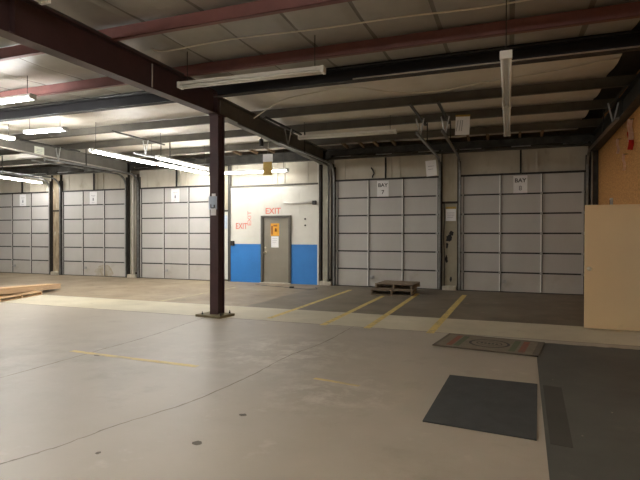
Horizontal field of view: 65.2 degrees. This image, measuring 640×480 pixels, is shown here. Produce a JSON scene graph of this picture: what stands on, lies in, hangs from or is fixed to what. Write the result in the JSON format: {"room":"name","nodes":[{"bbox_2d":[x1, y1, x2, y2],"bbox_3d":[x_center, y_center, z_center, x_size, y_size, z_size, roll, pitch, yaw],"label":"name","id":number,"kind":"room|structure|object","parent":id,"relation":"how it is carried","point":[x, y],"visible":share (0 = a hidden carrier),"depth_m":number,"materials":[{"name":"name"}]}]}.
{"room":"distribution center","nodes":[
{"label":"distribution center","id":0,"kind":"room"},
{"bbox_2d":[0,133,587,282],"bbox_3d":[-3.247,-0.724,16.798,21.768,4.200,0.143,0,1,21],"label":"wall","id":1,"kind":"structure","parent":0,"point":[254,200],"depth_m":15.82,"materials":[{"name":"white paint"}]},
{"bbox_2d":[0,172,50,273],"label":"door","id":2,"kind":"structure","parent":1,"relation":"in","point":[25,231],"depth_m":19.92,"materials":[{"name":"grey metal"}]},
{"bbox_2d":[20,194,25,205],"bbox_3d":[-11.869,-1.588,19.973,0.350,0.470,0.006,0,1,21],"label":"sign","id":3,"kind":"object","parent":2,"relation":"attached to","point":[22,196],"visible":1,"depth_m":19.97,"materials":[{"name":"paper"}]},
{"bbox_2d":[0,156,127,277],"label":"door","id":4,"kind":"structure","parent":1,"relation":"in","point":[93,238],"depth_m":18.68,"materials":[{"name":"grey metal"}]},
{"bbox_2d":[90,192,96,203],"bbox_3d":[-8.474,-1.570,18.688,0.350,0.470,0.006,0,1,21],"label":"sign","id":5,"kind":"object","parent":4,"relation":"attached to","point":[93,195],"visible":1,"depth_m":18.68,"materials":[{"name":"paper"}]},
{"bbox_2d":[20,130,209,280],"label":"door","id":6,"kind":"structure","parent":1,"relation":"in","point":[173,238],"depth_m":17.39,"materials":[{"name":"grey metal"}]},
{"bbox_2d":[171,188,179,201],"bbox_3d":[-5.032,-1.552,17.386,0.350,0.470,0.006,0,1,21],"label":"sign","id":7,"kind":"object","parent":6,"relation":"attached to","point":[175,193],"visible":1,"depth_m":17.38,"materials":[{"name":"paper"}]},
{"bbox_2d":[229,165,231,280],"bbox_3d":[-2.987,-0.572,16.644,0.050,3.900,0.088,0,1,21],"label":"trim","id":8,"kind":"structure","parent":1,"relation":"attached to","point":[230,166],"depth_m":16.61,"materials":[{"name":"white metal"}]},
{"bbox_2d":[236,211,250,228],"bbox_3d":[-2.517,-0.658,16.444,0.569,0.588,0.002,0,1,21],"label":"exit lettering","id":9,"kind":"object","parent":1,"relation":"attached to","point":[247,211],"visible":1,"depth_m":16.42,"materials":[{"name":"red paint"}]},
{"bbox_2d":[225,169,262,173],"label":"ceiling light","id":10,"kind":"object","parent":1,"relation":"hanging from","point":[256,170],"depth_m":15.85,"materials":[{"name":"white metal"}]},
{"bbox_2d":[230,280,316,284],"bbox_3d":[-1.530,1.361,16.085,3.090,0.050,0.008,0,1,21],"label":"trim","id":11,"kind":"structure","parent":1,"relation":"attached to","point":[230,280],"depth_m":16.25,"materials":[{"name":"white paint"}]},
{"bbox_2d":[266,208,280,213],"bbox_3d":[-1.504,-0.935,16.058,0.540,0.192,0.002,0,1,21],"label":"exit lettering","id":12,"kind":"object","parent":1,"relation":"attached to","point":[266,208],"visible":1,"depth_m":16.06,"materials":[{"name":"red paint"}]},
{"bbox_2d":[230,183,317,187],"bbox_3d":[-1.517,-1.759,16.077,3.150,0.050,0.088,0,1,21],"label":"trim","id":13,"kind":"structure","parent":1,"relation":"attached to","point":[295,183],"depth_m":15.99,"materials":[{"name":"white metal"}]},
{"bbox_2d":[272,148,288,171],"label":"ceiling light","id":14,"kind":"object","parent":1,"relation":"hanging from","point":[283,169],"depth_m":15.44,"materials":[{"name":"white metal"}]},
{"bbox_2d":[0,133,594,176],"bbox_3d":[-3.287,-2.633,16.671,22.230,0.300,0.200,0,1,21],"label":"beam","id":15,"kind":"structure","parent":1,"relation":"attached to","point":[246,159],"depth_m":14.72,"materials":[{"name":"metal"}]},
{"bbox_2d":[0,138,131,174],"bbox_3d":[-7.837,-2.562,15.116,0.200,0.490,5.890,0,1,21],"label":"rafter","id":16,"kind":"object","parent":15,"relation":"attached to","point":[17,144],"visible":0.74,"depth_m":15.41,"materials":[{"name":"grey metal"}]},
{"bbox_2d":[34,146,43,154],"bbox_3d":[-8.091,-2.566,14.416,0.006,0.240,0.320,0,1,21],"label":"notice","id":17,"kind":"object","parent":16,"relation":"attached to","point":[39,150],"visible":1,"depth_m":14.42,"materials":[{"name":"paper"}]},
{"bbox_2d":[0,146,132,274],"bbox_3d":[-7.686,-0.626,15.174,0.044,3.769,5.757,0,1,21],"label":"conduit","id":18,"kind":"object","parent":16,"relation":"attached to","point":[0,146],"visible":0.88,"depth_m":16.10,"materials":[{"name":"grey metal"}]},
{"bbox_2d":[0,118,602,165],"bbox_3d":[-3.658,-2.832,15.687,22.230,0.190,0.150,0,1,21],"label":"roof beam","id":19,"kind":"structure","parent":16,"relation":"on","point":[582,123],"depth_m":13.68,"materials":[{"name":"grey metal"}]},
{"bbox_2d":[0,98,618,155],"bbox_3d":[-4.259,-2.846,14.097,22.230,0.200,0.150,0,1,21],"label":"roof beam","id":20,"kind":"structure","parent":16,"relation":"on","point":[602,103],"depth_m":11.97,"materials":[{"name":"grey metal"}]},
{"bbox_2d":[259,138,262,146],"bbox_3d":[-1.529,-2.587,13.024,0.110,0.300,0.110,0,1,21],"label":"sensor","id":21,"kind":"object","parent":20,"relation":"hanging from","point":[261,139],"visible":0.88,"depth_m":12.98,"materials":[{"name":"black plastic"}]},
{"bbox_2d":[263,154,272,175],"bbox_3d":[-1.345,-2.201,12.977,0.280,1.050,0.050,0,1,21],"label":"sheet","id":22,"kind":"object","parent":20,"relation":"hanging from","point":[267,158],"visible":0.87,"depth_m":12.96,"materials":[{"name":"paper"}]},
{"bbox_2d":[455,114,469,134],"bbox_3d":[3.205,-2.586,11.222,0.330,0.479,0.088,0,1,21],"label":"sheet","id":23,"kind":"object","parent":20,"relation":"hanging from","point":[462,124],"visible":1,"depth_m":11.19,"materials":[{"name":"paper"}]},
{"bbox_2d":[10,74,636,139],"bbox_3d":[-4.790,-2.865,12.694,22.230,0.200,0.150,0,1,21],"label":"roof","id":24,"kind":"structure","parent":16,"relation":"on","point":[614,81],"depth_m":10.40,"materials":[{"name":"grey metal"}]},
{"bbox_2d":[220,98,327,164],"bbox_3d":[-0.901,-2.526,12.493,0.200,0.490,5.890,0,1,21],"label":"rafter","id":25,"kind":"object","parent":15,"relation":"attached to","point":[234,113],"visible":0.78,"depth_m":11.49,"materials":[{"name":"dark maroon painted steel"}]},
{"bbox_2d":[237,123,328,281],"bbox_3d":[-0.700,-0.553,12.686,0.040,3.692,5.444,0,1,21],"label":"conduit","id":26,"kind":"object","parent":25,"relation":"attached to","point":[240,124],"visible":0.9,"depth_m":15.17,"materials":[{"name":"grey metal"}]},
{"bbox_2d":[283,201,315,204],"bbox_3d":[-0.645,-1.165,15.696,1.124,0.120,0.072,0,1,21],"label":"conduit","id":27,"kind":"object","parent":1,"relation":"attached to","point":[312,202],"visible":1,"depth_m":15.65,"materials":[{"name":"white metal"}]},
{"bbox_2d":[317,163,319,284],"bbox_3d":[-0.049,-0.557,15.537,0.050,3.900,0.078,0,1,21],"label":"trim","id":28,"kind":"structure","parent":1,"relation":"attached to","point":[318,164],"depth_m":15.50,"materials":[{"name":"white metal"}]},
{"bbox_2d":[263,102,441,289],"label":"door","id":29,"kind":"structure","parent":1,"relation":"in","point":[395,237],"depth_m":14.72,"materials":[{"name":"grey metal"}]},
{"bbox_2d":[377,181,388,196],"bbox_3d":[1.857,-1.517,14.780,0.350,0.470,0.007,0,1,21],"label":"sign","id":30,"kind":"object","parent":29,"relation":"attached to","point":[382,186],"visible":1,"depth_m":14.78,"materials":[{"name":"paper"}]},
{"bbox_2d":[425,159,436,176],"bbox_3d":[2.980,-1.993,13.396,0.316,0.583,0.009,0,1,21],"label":"sheet","id":31,"kind":"object","parent":29,"relation":"hanging from","point":[431,169],"visible":0.9,"depth_m":13.39,"materials":[{"name":"paper"}]},
{"bbox_2d":[436,83,628,294],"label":"door","id":32,"kind":"structure","parent":1,"relation":"in","point":[532,241],"depth_m":13.40,"materials":[{"name":"metal"}]},
{"bbox_2d":[513,175,526,192],"bbox_3d":[5.387,-1.498,13.445,0.350,0.470,0.007,0,1,21],"label":"sign","id":33,"kind":"object","parent":32,"relation":"attached to","point":[519,182],"visible":1,"depth_m":13.45,"materials":[{"name":"paper"}]},
{"bbox_2d":[0,127,596,280],"bbox_3d":[-4.871,-0.934,17.595,26.430,4.600,0.200,0,1,21],"label":"wall","id":34,"kind":"structure","parent":0,"point":[584,129],"depth_m":14.76,"materials":[{"name":"grey metal"}]},
{"bbox_2d":[0,53,621,166],"bbox_3d":[-6.410,-2.954,14.642,25.620,0.277,6.300,0,1,21],"label":"ceiling","id":35,"kind":"structure","parent":0,"point":[433,82],"depth_m":11.10,"materials":[{"name":"white metal"}]},
{"bbox_2d":[0,175,42,183],"bbox_3d":[-11.006,-2.574,18.127,0.140,0.812,2.440,0,1,11],"label":"ceiling light","id":36,"kind":"object","parent":35,"relation":"hanging from","point":[1,176],"visible":0.97,"depth_m":18.29,"materials":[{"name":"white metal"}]},
{"bbox_2d":[23,119,66,133],"bbox_3d":[-6.558,-2.789,11.909,1.220,0.452,0.140,0,1,18],"label":"ceiling light","id":37,"kind":"object","parent":35,"relation":"hanging from","point":[61,128],"visible":0.98,"depth_m":11.87,"materials":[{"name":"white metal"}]},
{"bbox_2d":[89,122,156,164],"bbox_3d":[-5.227,-2.566,13.450,0.140,0.782,2.440,0,1,19],"label":"ceiling light","id":38,"kind":"object","parent":35,"relation":"hanging from","point":[93,150],"visible":0.99,"depth_m":13.20,"materials":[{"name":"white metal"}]},
{"bbox_2d":[155,133,208,169],"bbox_3d":[-3.947,-2.563,14.516,0.140,0.762,2.440,0,1,20],"label":"ceiling light","id":39,"kind":"object","parent":35,"relation":"hanging from","point":[159,157],"visible":0.96,"depth_m":14.30,"materials":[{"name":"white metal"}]},
{"bbox_2d":[157,160,208,174],"bbox_3d":[-4.258,-2.570,15.703,0.140,0.752,2.440,0,1,23],"label":"ceiling light","id":40,"kind":"object","parent":35,"relation":"hanging from","point":[161,163],"visible":0.94,"depth_m":15.53,"materials":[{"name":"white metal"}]},
{"bbox_2d":[298,122,396,139],"bbox_3d":[0.624,-2.708,12.015,2.440,0.452,0.140,0,1,19],"label":"ceiling light","id":41,"kind":"object","parent":35,"relation":"hanging from","point":[388,131],"visible":0.97,"depth_m":11.96,"materials":[{"name":"white metal"}]},
{"bbox_2d":[254,57,618,118],"bbox_3d":[1.666,-2.697,9.175,6.607,0.361,0.644,0,1,21],"label":"cable","id":42,"kind":"object","parent":35,"relation":"hanging from","point":[618,57],"visible":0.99,"depth_m":9.27,"materials":[{"name":"beige plastic"}]},
{"bbox_2d":[502,108,510,136],"bbox_3d":[3.496,-2.534,9.348,0.140,0.742,2.440,0,1,21],"label":"ceiling light","id":43,"kind":"object","parent":35,"relation":"hanging from","point":[506,111],"visible":0.71,"depth_m":9.17,"materials":[{"name":"white metal"}]},
{"bbox_2d":[0,272,639,479],"bbox_3d":[-7.508,1.557,7.023,29.000,0.201,21.800,0,1,21],"label":"floor","id":44,"kind":"structure","parent":0,"point":[296,425],"depth_m":5.39,"materials":[{"name":"grey concrete"}]},
{"bbox_2d":[0,291,41,301],"bbox_3d":[-7.821,1.367,12.187,1.210,0.085,1.500,0,1,6],"label":"wooden pallet","id":45,"kind":"object","parent":44,"relation":"on","point":[18,295],"visible":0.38,"depth_m":12.16,"materials":[{"name":"brown wood"}]},
{"bbox_2d":[0,283,60,294],"bbox_3d":[-7.662,1.215,11.954,0.450,0.314,4.112,0,1,6],"label":"wooden plank","id":46,"kind":"object","parent":45,"relation":"on","point":[47,286],"visible":1,"depth_m":12.68,"materials":[{"name":"brown wood"}]},
{"bbox_2d":[50,175,61,274],"bbox_3d":[-10.202,-0.584,19.363,0.470,3.850,0.250,0,1,21],"label":"wall post","id":47,"kind":"object","parent":44,"relation":"on","point":[54,186],"visible":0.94,"depth_m":19.40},
{"bbox_2d":[127,174,139,277],"bbox_3d":[-6.737,-0.501,18.053,0.470,3.720,0.250,0,1,21],"label":"wall post","id":48,"kind":"object","parent":44,"relation":"on","point":[129,275],"visible":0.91,"depth_m":18.00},
{"bbox_2d":[69,350,199,366],"bbox_3d":[-2.366,1.473,6.231,2.022,0.001,0.096,0,1,23],"label":"painted line","id":49,"kind":"object","parent":44,"relation":"on","point":[76,351],"visible":1,"depth_m":6.21,"materials":[{"name":"yellow paint"}]},
{"bbox_2d":[161,287,236,300],"bbox_3d":[-3.075,1.408,13.230,0.160,0.001,3.450,0,1,21],"label":"painted line","id":50,"kind":"object","parent":44,"relation":"on","point":[231,287],"visible":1,"depth_m":12.72,"materials":[{"name":"yellow paint"}]},
{"bbox_2d":[195,113,234,318],"bbox_3d":[-1.986,-0.469,9.496,0.585,3.828,0.453,0,1,27],"label":"steel column","id":51,"kind":"structure","parent":44,"relation":"on","point":[217,121],"depth_m":9.46,"materials":[{"name":"brown metal"}]},
{"bbox_2d":[0,0,223,114],"bbox_3d":[-3.617,-2.506,5.314,0.200,0.530,9.420,0,1,21],"label":"rafter","id":52,"kind":"object","parent":51,"relation":"on","point":[28,23],"visible":0.9,"depth_m":6.71,"materials":[{"name":"brown metal"}]},
{"bbox_2d":[33,0,213,89],"bbox_3d":[-3.175,-2.804,6.309,0.040,0.035,6.600,0,1,21],"label":"conduit","id":53,"kind":"object","parent":52,"relation":"attached to","point":[33,0],"visible":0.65,"depth_m":7.15,"materials":[{"name":"brown metal"}]},
{"bbox_2d":[151,64,152,86],"bbox_3d":[-2.630,-2.567,7.838,0.021,0.390,0.024,0,1,21],"label":"beam stiffener","id":54,"kind":"object","parent":52,"relation":"on","point":[151,64],"visible":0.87,"depth_m":7.83,"materials":[{"name":"metal"}]},
{"bbox_2d":[0,0,354,60],"bbox_3d":[-6.428,-2.905,8.363,22.230,0.200,0.150,0,1,21],"label":"roof beam","id":55,"kind":"structure","parent":52,"relation":"on","point":[260,8],"depth_m":6.51,"materials":[{"name":"red metal"}]},
{"bbox_2d":[0,1,639,96],"bbox_3d":[-5.834,-2.918,9.934,22.230,0.200,0.150,0,1,21],"label":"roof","id":56,"kind":"structure","parent":52,"relation":"on","point":[625,11],"depth_m":7.32,"materials":[{"name":"red metal"}]},
{"bbox_2d":[209,194,216,214],"bbox_3d":[-2.023,-0.670,9.438,0.180,0.410,0.012,0,1,21],"label":"notice","id":57,"kind":"object","parent":51,"relation":"attached to","point":[212,199],"visible":1,"depth_m":9.43,"materials":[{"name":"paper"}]},
{"bbox_2d":[225,166,228,280],"bbox_3d":[-3.218,-0.548,16.769,0.450,3.850,0.160,0,1,21],"label":"wall post","id":58,"kind":"object","parent":44,"relation":"on","point":[226,167],"visible":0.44,"depth_m":16.69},
{"bbox_2d":[256,284,315,288],"bbox_3d":[-1.109,1.373,14.917,2.360,0.052,0.595,0,1,26],"label":"cable","id":59,"kind":"object","parent":44,"relation":"on","point":[256,284],"visible":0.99,"depth_m":14.67,"materials":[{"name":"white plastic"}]},
{"bbox_2d":[268,290,350,318],"bbox_3d":[-0.042,1.428,11.682,0.110,0.001,5.200,0,1,20],"label":"painted line","id":60,"kind":"object","parent":44,"relation":"on","point":[288,311],"visible":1,"depth_m":10.94,"materials":[{"name":"yellow paint"}]},
{"bbox_2d":[319,164,333,285],"bbox_3d":[0.197,-0.465,15.430,0.470,3.720,0.250,0,1,21],"label":"wall post","id":61,"kind":"object","parent":44,"relation":"on","point":[323,171],"visible":0.8,"depth_m":15.40,"materials":[{"name":"grey metal"}]},
{"bbox_2d":[314,378,359,386],"bbox_3d":[0.171,1.486,5.235,0.538,0.001,0.060,0,1,30],"label":"painted line","id":62,"kind":"object","parent":44,"relation":"on","point":[339,382],"visible":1,"depth_m":5.21,"materials":[{"name":"yellow paint"}]},
{"bbox_2d":[320,296,383,324],"bbox_3d":[0.823,1.439,10.633,0.120,0.001,4.450,0,1,21],"label":"painted line","id":63,"kind":"object","parent":44,"relation":"on","point":[379,297],"visible":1,"depth_m":10.09,"materials":[{"name":"yellow paint"}]},
{"bbox_2d":[364,293,418,327],"bbox_3d":[1.684,1.439,10.762,0.110,0.001,5.300,0,1,20],"label":"painted line","id":64,"kind":"object","parent":44,"relation":"on","point":[388,313],"visible":1,"depth_m":9.96,"materials":[{"name":"yellow paint"}]},
{"bbox_2d":[370,285,416,295],"bbox_3d":[1.993,1.349,13.371,1.080,0.135,1.160,0,1,17],"label":"wooden pallet","id":65,"kind":"object","parent":44,"relation":"on","point":[373,290],"visible":0.67,"depth_m":12.97,"materials":[{"name":"brown wood"}]},
{"bbox_2d":[375,280,419,289],"bbox_3d":[2.106,1.213,13.498,1.000,0.135,1.010,0,1,23],"label":"wooden pallet","id":66,"kind":"object","parent":65,"relation":"on","point":[395,284],"visible":1,"depth_m":13.34,"materials":[{"name":"brown wood"}]},
{"bbox_2d":[426,295,466,333],"bbox_3d":[2.731,1.444,10.393,0.120,0.001,5.451,0,1,22],"label":"painted line","id":67,"kind":"object","parent":44,"relation":"on","point":[451,309],"visible":1,"depth_m":9.48,"materials":[{"name":"yellow paint"}]},
{"bbox_2d":[441,153,458,290],"bbox_3d":[3.663,-0.512,14.118,0.470,3.850,0.250,0,1,21],"label":"wall post","id":68,"kind":"object","parent":44,"relation":"on","point":[449,162],"visible":0.98,"depth_m":14.13,"materials":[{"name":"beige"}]},
{"bbox_2d":[446,207,455,220],"bbox_3d":[3.693,-0.737,14.107,0.280,0.400,0.024,0,1,21],"label":"notice","id":69,"kind":"object","parent":68,"relation":"attached to","point":[450,211],"visible":1,"depth_m":14.10,"materials":[{"name":"paper"}]},
{"bbox_2d":[423,375,536,440],"bbox_3d":[1.530,1.489,4.603,0.940,0.012,1.550,0,1,21],"label":"floor mat","id":70,"kind":"object","parent":44,"relation":"on","point":[500,407],"visible":1,"depth_m":4.43,"materials":[{"name":"black rubber"}]},
{"bbox_2d":[432,333,544,356],"bbox_3d":[2.384,1.462,7.044,1.360,0.012,0.940,0,1,29],"label":"mat","id":71,"kind":"object","parent":44,"relation":"on","point":[471,342],"visible":1,"depth_m":6.98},
{"bbox_2d":[537,343,639,479],"bbox_3d":[2.810,1.496,4.199,1.900,0.009,5.820,0,1,21],"label":"rubber mat","id":72,"kind":"object","parent":44,"relation":"on","point":[600,386],"depth_m":4.36,"materials":[{"name":"black rubber"}]},
{"bbox_2d":[590,146,597,204],"bbox_3d":[7.042,-0.495,12.861,0.172,3.850,0.212,0,1,21],"label":"post","id":73,"kind":"object","parent":44,"relation":"on","point":[593,154],"visible":0.28,"depth_m":12.79,"materials":[{"name":"metal"}]},
{"bbox_2d":[0,0,639,108],"bbox_3d":[-10.231,-2.974,4.540,25.620,0.072,15.300,0,1,21],"label":"ceiling","id":74,"kind":"structure","parent":0,"point":[42,69],"depth_m":7.09,"materials":[{"name":"grey metal"}]},
{"bbox_2d":[0,124,15,140],"bbox_3d":[-8.353,-2.797,11.797,0.140,0.462,2.440,0,1,21],"label":"ceiling light","id":75,"kind":"object","parent":74,"relation":"hanging from","point":[3,136],"visible":0.95,"depth_m":12.77,"materials":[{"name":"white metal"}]},
{"bbox_2d":[0,76,36,103],"bbox_3d":[-6.305,-2.772,9.440,2.440,0.462,0.140,0,1,21],"label":"ceiling light","id":76,"kind":"object","parent":74,"relation":"hanging from","point":[29,96],"visible":1,"depth_m":9.09,"materials":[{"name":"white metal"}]},
{"bbox_2d":[34,0,50,4],"bbox_3d":[-3.476,-2.781,4.424,0.140,0.342,2.440,0,1,21],"label":"ceiling light","id":77,"kind":"object","parent":74,"relation":"hanging from","point":[41,2],"visible":1,"depth_m":5.52,"materials":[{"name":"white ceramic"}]},
{"bbox_2d":[177,35,325,89],"bbox_3d":[-1.088,-2.691,7.574,2.440,0.572,0.140,0,1,19],"label":"ceiling light","id":78,"kind":"object","parent":74,"relation":"hanging from","point":[314,70],"visible":1,"depth_m":7.51,"materials":[{"name":"white metal"}]},
{"bbox_2d":[151,0,529,51],"bbox_3d":[0.589,-2.905,6.609,6.805,0.098,0.101,0,1,19],"label":"cable","id":79,"kind":"object","parent":74,"relation":"hanging from","point":[519,0],"visible":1,"depth_m":6.67,"materials":[{"name":"beige plastic"}]},
{"bbox_2d":[500,0,511,107],"bbox_3d":[2.616,-2.554,7.008,0.140,0.822,2.440,0,1,21],"label":"ceiling light","id":80,"kind":"object","parent":74,"relation":"hanging from","point":[505,55],"visible":1,"depth_m":6.49,"materials":[{"name":"white metal"}]},
{"bbox_2d":[598,70,639,204],"bbox_3d":[3.420,-0.735,2.784,0.160,4.500,21.640,0,1,21],"label":"wall","id":81,"kind":"structure","parent":0,"point":[623,187],"depth_m":10.24,"materials":[{"name":"brown wood"}]},
{"bbox_2d":[0,33,639,121],"bbox_3d":[-5.468,-2.854,10.901,22.230,0.261,0.253,0,1,21],"label":"beam","id":82,"kind":"structure","parent":81,"relation":"attached to","point":[625,43],"depth_m":8.41,"materials":[{"name":"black metal"}]},
{"bbox_2d":[0,20,639,118],"bbox_3d":[-8.824,-3.088,7.396,26.630,0.160,22.040,0,1,21],"label":"deck","id":83,"kind":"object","parent":82,"relation":"on","point":[628,63],"depth_m":8.55,"materials":[{"name":"white metal"}]},
{"bbox_2d":[584,204,639,330],"bbox_3d":[4.790,0.437,8.049,0.954,2.015,0.216,0,1,21],"label":"door","id":84,"kind":"structure","parent":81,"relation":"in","point":[612,232],"depth_m":8.06,"materials":[{"name":"beige wood"}]},
{"bbox_2d":[591,71,639,150],"bbox_3d":[5.931,-2.490,9.908,0.170,0.490,5.890,0,1,21],"label":"rafter","id":85,"kind":"object","parent":81,"relation":"attached to","point":[629,101],"visible":0.9,"depth_m":9.55,"materials":[{"name":"metal"}]},
{"bbox_2d":[616,139,619,153],"bbox_3d":[6.105,-1.921,10.242,0.099,0.306,0.056,0,1,0],"label":"ribbon","id":86,"kind":"object","parent":81,"relation":"attached to","point":[617,140],"visible":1,"depth_m":10.24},
{"bbox_2d":[622,154,625,170],"bbox_3d":[5.892,-1.506,9.685,0.099,0.326,0.056,0,1,0],"label":"ribbon","id":87,"kind":"object","parent":81,"relation":"attached to","point":[623,155],"visible":1,"depth_m":9.68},
{"bbox_2d":[627,119,633,149],"bbox_3d":[5.695,-1.939,9.175,0.155,0.573,0.077,0,1,-11],"label":"ribbon","id":88,"kind":"object","parent":81,"relation":"attached to","point":[630,134],"visible":1,"depth_m":9.17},
{"bbox_3d":[-1.372,-0.174,16.127,1.060,3.120,0.078,0,1,21],"label":"wall","id":89,"kind":"structure","parent":0,"visible":0},
{"bbox_2d":[260,215,290,283],"bbox_3d":[-1.419,0.301,16.010,1.060,2.170,0.178,0,1,21],"label":"door","id":90,"kind":"structure","parent":89,"relation":"in","point":[275,262],"depth_m":16.02,"materials":[{"name":"grey metal"}]},
{"bbox_2d":[271,236,278,247],"bbox_3d":[-1.448,0.061,16.042,0.260,0.360,0.006,0,1,21],"label":"notice","id":91,"kind":"object","parent":90,"relation":"attached to","point":[274,239],"visible":1,"depth_m":16.03,"materials":[{"name":"paper"}]},
{"bbox_2d":[271,223,278,235],"bbox_3d":[-1.448,-0.334,16.037,0.300,0.400,0.060,0,1,21],"label":"caution sign","id":92,"kind":"object","parent":90,"relation":"attached to","point":[274,226],"visible":1,"depth_m":16.04,"materials":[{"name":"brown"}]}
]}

